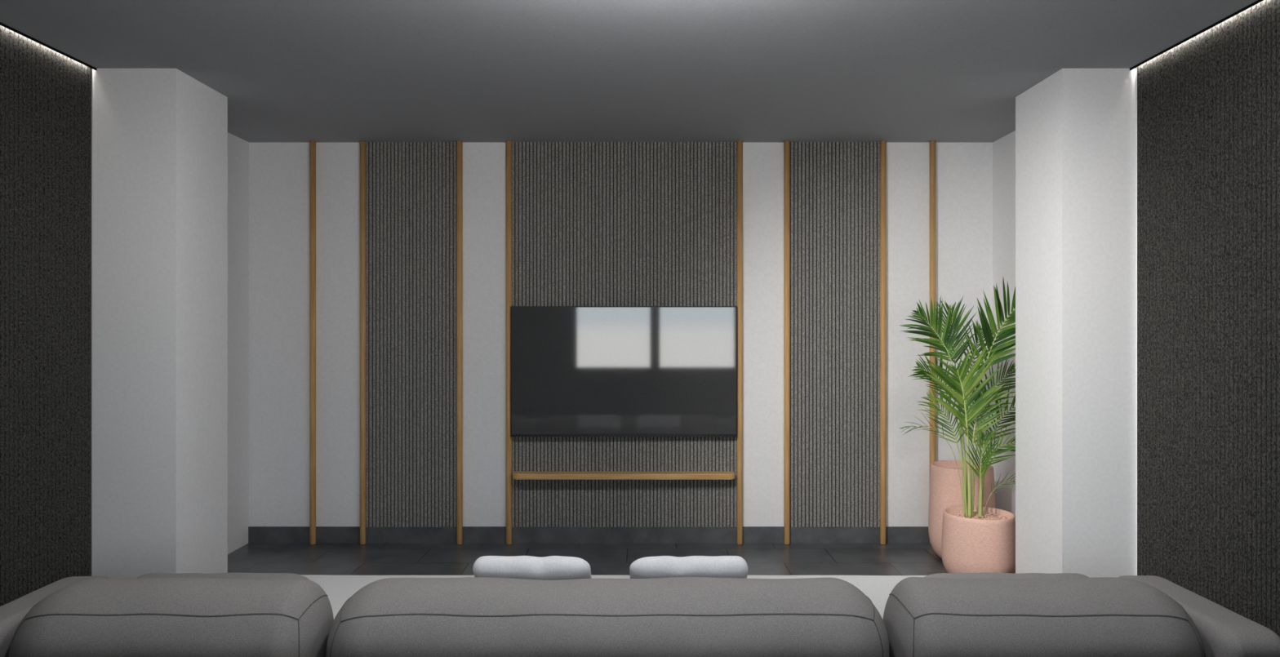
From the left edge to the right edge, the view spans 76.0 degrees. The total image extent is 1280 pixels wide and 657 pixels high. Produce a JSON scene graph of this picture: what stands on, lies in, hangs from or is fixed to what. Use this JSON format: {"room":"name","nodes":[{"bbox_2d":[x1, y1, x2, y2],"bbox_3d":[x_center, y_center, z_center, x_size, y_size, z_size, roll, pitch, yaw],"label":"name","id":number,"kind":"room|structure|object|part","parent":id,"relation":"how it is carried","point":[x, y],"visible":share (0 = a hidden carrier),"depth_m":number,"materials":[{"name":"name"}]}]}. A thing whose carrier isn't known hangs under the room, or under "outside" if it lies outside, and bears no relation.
{"room":"living room","nodes":[
{"label":"living room","id":0,"kind":"room"},
{"bbox_2d":[91,68,227,577],"bbox_3d":[-2.276,0.088,3.894,0.399,2.544,0.457,0,0,0],"label":"wall pier","id":1,"kind":"object","parent":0,"point":[159,136],"visible":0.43,"depth_m":3.67,"materials":[{"name":"white paint"}]},
{"bbox_2d":[227,132,248,554],"bbox_3d":[-2.520,-0.012,2.337,0.150,2.904,5.873,0,0,0],"label":"wall","id":2,"kind":"structure","parent":0,"point":[237,148],"depth_m":4.98,"materials":[{"name":"white paint"}]},
{"bbox_2d":[0,25,91,606],"bbox_3d":[-2.454,-0.012,1.636,0.012,2.704,4.052,0,0,0],"label":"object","id":3,"kind":"object","parent":2,"relation":"attached to","point":[46,94],"visible":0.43,"depth_m":3.37,"materials":[{"name":"grey fabric"}]},
{"bbox_2d":[0,22,97,71],"bbox_3d":[-2.433,-1.209,1.633,0.003,0.110,4.066,0,0,0],"label":"trim","id":4,"kind":"structure","parent":2,"relation":"attached to","point":[1,24],"depth_m":3.36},
{"bbox_2d":[248,142,992,526],"bbox_3d":[-0.120,-0.012,5.198,4.950,2.904,0.150,0,0,0],"label":"wall","id":5,"kind":"structure","parent":0,"point":[279,171],"depth_m":5.12,"materials":[{"name":"white paint"}]},
{"bbox_2d":[365,142,456,527],"bbox_3d":[-1.430,0.037,5.115,0.573,2.402,0.014,0,0,0],"label":"acoustic panel","id":6,"kind":"object","parent":5,"relation":"attached to","point":[411,187],"visible":1,"depth_m":5.11,"materials":[{"name":"grey fabric"}]},
{"bbox_2d":[248,526,929,543],"bbox_3d":[-0.120,1.289,5.118,4.650,0.102,0.010,0,0,0],"label":"baseboard","id":7,"kind":"structure","parent":5,"relation":"attached to","point":[256,535],"depth_m":5.11,"materials":[{"name":"stone"}]},
{"bbox_2d":[511,142,736,527],"bbox_3d":[-0.098,0.037,5.115,1.412,2.402,0.014,0,0,0],"label":"acoustic panel","id":8,"kind":"object","parent":5,"relation":"attached to","point":[594,224],"visible":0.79,"depth_m":5.11,"materials":[{"name":"grey fabric"}]},
{"bbox_2d":[510,306,737,436],"bbox_3d":[-0.100,0.266,5.081,1.400,0.806,0.052,0,0,0],"label":"television","id":9,"kind":"object","parent":8,"relation":"attached to","point":[575,371],"visible":1,"depth_m":5.06,"materials":[{"name":"black glass"}]},
{"bbox_2d":[512,471,734,479],"bbox_3d":[-0.101,0.907,5.059,1.371,0.036,0.098,0,0,0],"label":"wall shelf","id":10,"kind":"object","parent":8,"relation":"attached to","point":[517,475],"visible":1,"depth_m":5.01,"materials":[{"name":"brown wood"}]},
{"bbox_2d":[790,142,879,527],"bbox_3d":[1.222,0.037,5.115,0.567,2.402,0.014,0,0,0],"label":"acoustic panel","id":11,"kind":"object","parent":5,"relation":"attached to","point":[835,186],"visible":1,"depth_m":5.11,"materials":[{"name":"grey fabric"}]},
{"bbox_2d":[227,543,1015,575],"bbox_3d":[-0.120,1.400,2.337,4.850,0.120,5.873,0,0,0],"label":"floor","id":12,"kind":"structure","parent":0,"point":[301,559],"depth_m":4.82,"materials":[{"name":"stone"}]},
{"bbox_2d":[309,141,315,544],"bbox_3d":[-2.034,0.089,5.092,0.037,2.502,0.037,0,0,0],"label":"wooden pole","id":13,"kind":"object","parent":12,"relation":"on","point":[312,144],"visible":1,"depth_m":5.08,"materials":[{"name":"brown wood"}]},
{"bbox_2d":[360,141,365,544],"bbox_3d":[-1.723,0.089,5.092,0.037,2.502,0.037,0,0,0],"label":"wooden pole","id":14,"kind":"object","parent":12,"relation":"on","point":[362,144],"visible":1,"depth_m":5.08,"materials":[{"name":"brown wood"}]},
{"bbox_2d":[456,141,462,544],"bbox_3d":[-1.122,0.089,5.092,0.037,2.502,0.037,0,0,0],"label":"wooden pole","id":15,"kind":"object","parent":12,"relation":"on","point":[459,144],"visible":1,"depth_m":5.08,"materials":[{"name":"brown wood"}]},
{"bbox_2d":[506,141,511,544],"bbox_3d":[-0.815,0.089,5.092,0.037,2.502,0.037,0,0,0],"label":"wooden pole","id":16,"kind":"object","parent":12,"relation":"on","point":[508,144],"visible":1,"depth_m":5.08,"materials":[{"name":"brown wood"}]},
{"bbox_2d":[0,574,1279,656],"bbox_3d":[-0.096,1.067,2.820,4.045,0.546,0.855,0,0,0],"label":"sofa","id":17,"kind":"object","parent":12,"relation":"on","point":[316,615],"visible":0.98,"depth_m":2.46,"materials":[{"name":"grey fabric"}]},
{"bbox_3d":[-2.026,1.090,2.730,0.185,0.384,0.663,0,0,0],"label":"armrest","id":18,"kind":"part","parent":17,"relation":"part of","materials":[{"name":"grey fabric"}]},
{"bbox_2d":[8,577,334,656],"bbox_3d":[-1.471,0.940,2.602,0.955,0.287,0.408,0,0,0],"label":"cushion","id":19,"kind":"object","parent":17,"relation":"on","point":[160,616],"depth_m":2.46,"materials":[{"name":"grey fabric"}]},
{"bbox_2d":[137,573,304,580],"bbox_3d":[-1.498,0.916,2.892,0.638,0.080,0.162,0,0,0],"label":"throw pillow","id":20,"kind":"object","parent":17,"relation":"on","point":[228,576],"visible":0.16,"depth_m":2.91,"materials":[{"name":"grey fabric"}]},
{"bbox_2d":[473,555,591,580],"bbox_3d":[-0.366,0.852,2.819,0.399,0.159,0.159,0,0,0],"label":"throw pillow","id":21,"kind":"object","parent":17,"relation":"on","point":[527,566],"visible":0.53,"depth_m":2.75,"materials":[{"name":"white fabric"}]},
{"bbox_2d":[325,576,887,656],"bbox_3d":[-0.102,0.940,2.599,1.753,0.285,0.412,0,0,0],"label":"cushion","id":22,"kind":"object","parent":17,"relation":"on","point":[428,616],"depth_m":2.45,"materials":[{"name":"grey fabric"}]},
{"bbox_2d":[302,574,927,627],"bbox_3d":[-0.100,1.029,2.932,3.651,0.137,0.630,0,0,0],"label":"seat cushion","id":23,"kind":"object","parent":17,"relation":"on","point":[877,589],"depth_m":3.11,"materials":[{"name":"grey fabric"}]},
{"bbox_2d":[630,555,748,579],"bbox_3d":[0.167,0.852,2.819,0.402,0.159,0.159,0,0,0],"label":"throw pillow","id":24,"kind":"object","parent":17,"relation":"on","point":[693,566],"visible":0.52,"depth_m":2.75,"materials":[{"name":"white fabric"}]},
{"bbox_2d":[923,573,1089,578],"bbox_3d":[1.310,0.916,2.892,0.630,0.080,0.162,0,0,0],"label":"throw pillow","id":25,"kind":"object","parent":17,"relation":"on","point":[1042,575],"visible":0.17,"depth_m":2.92,"materials":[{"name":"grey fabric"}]},
{"bbox_2d":[883,576,1204,656],"bbox_3d":[1.265,0.938,2.601,0.960,0.286,0.407,0,0,0],"label":"cushion","id":26,"kind":"object","parent":17,"relation":"on","point":[960,616],"depth_m":2.46,"materials":[{"name":"grey fabric"}]},
{"bbox_3d":[1.830,1.088,2.729,0.192,0.385,0.663,0,0,0],"label":"armrest","id":27,"kind":"part","parent":17,"relation":"part of","materials":[{"name":"grey fabric"}]},
{"bbox_2d":[736,141,742,544],"bbox_3d":[0.620,0.089,5.092,0.037,2.502,0.037,0,0,0],"label":"wall trim strip","id":28,"kind":"object","parent":12,"relation":"on","point":[739,144],"visible":1,"depth_m":5.08,"materials":[{"name":"brown wood"}]},
{"bbox_2d":[783,141,790,544],"bbox_3d":[0.913,0.089,5.092,0.037,2.502,0.037,0,0,0],"label":"wall trim strip","id":29,"kind":"object","parent":12,"relation":"on","point":[786,144],"visible":1,"depth_m":5.08,"materials":[{"name":"brown wood"}]},
{"bbox_2d":[880,141,886,544],"bbox_3d":[1.511,0.089,5.092,0.037,2.502,0.037,0,0,0],"label":"wall trim strip","id":30,"kind":"object","parent":12,"relation":"on","point":[882,144],"visible":1,"depth_m":5.08,"materials":[{"name":"brown wood"}]},
{"bbox_2d":[929,141,935,544],"bbox_3d":[1.819,0.089,5.092,0.037,2.502,0.037,0,0,0],"label":"wall trim strip","id":31,"kind":"object","parent":12,"relation":"on","point":[932,144],"visible":0.39,"depth_m":5.08,"materials":[{"name":"brown wood"}]},
{"bbox_2d":[899,279,1015,573],"bbox_3d":[1.771,0.527,4.382,0.848,1.627,0.408,0,0,0],"label":"potted palm","id":32,"kind":"object","parent":12,"relation":"on","point":[980,539],"visible":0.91,"depth_m":4.30,"materials":[{"name":"green plant"}]},
{"bbox_2d":[928,460,995,559],"bbox_3d":[1.866,1.066,4.750,0.366,0.549,0.366,0,0,0],"label":"planter","id":33,"kind":"object","parent":12,"relation":"on","point":[945,491],"visible":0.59,"depth_m":4.65,"materials":[{"name":"pink ceramic"}]},
{"bbox_2d":[0,0,1257,142],"bbox_3d":[-0.120,-1.324,2.337,4.950,0.320,5.873,0,0,0],"label":"ceiling","id":34,"kind":"structure","parent":0,"point":[286,70],"depth_m":3.54,"materials":[{"name":"grey paint"}]},
{"bbox_2d":[941,505,1015,573],"bbox_3d":[1.805,1.160,4.365,0.373,0.360,0.373,0,0,0],"label":"pot","id":35,"kind":"object","parent":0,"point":[974,540],"depth_m":4.22,"materials":[{"name":"pink ceramic"}]},
{"bbox_2d":[992,66,1137,576],"bbox_3d":[2.280,-0.012,2.337,0.150,2.904,5.873,0,0,0],"label":"wall","id":36,"kind":"structure","parent":0,"point":[1003,148],"depth_m":4.93,"materials":[{"name":"white paint"}]},
{"bbox_2d":[1129,0,1263,71],"bbox_3d":[2.192,-1.209,1.633,0.003,0.110,4.066,0,0,0],"label":"trim","id":37,"kind":"structure","parent":36,"relation":"attached to","point":[1258,1],"depth_m":3.21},
{"bbox_2d":[1137,0,1279,637],"bbox_3d":[2.213,-0.012,1.627,0.012,2.704,4.034,0,0,0],"label":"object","id":38,"kind":"object","parent":36,"relation":"attached to","point":[1208,105],"visible":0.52,"depth_m":3.17,"materials":[{"name":"grey fabric"}]},
{"bbox_2d":[1015,68,1136,578],"bbox_3d":[2.062,0.088,3.894,0.345,2.544,0.457,0,0,0],"label":"wall pier","id":39,"kind":"object","parent":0,"point":[1076,128],"visible":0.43,"depth_m":3.67,"materials":[{"name":"white paint"}]}
]}

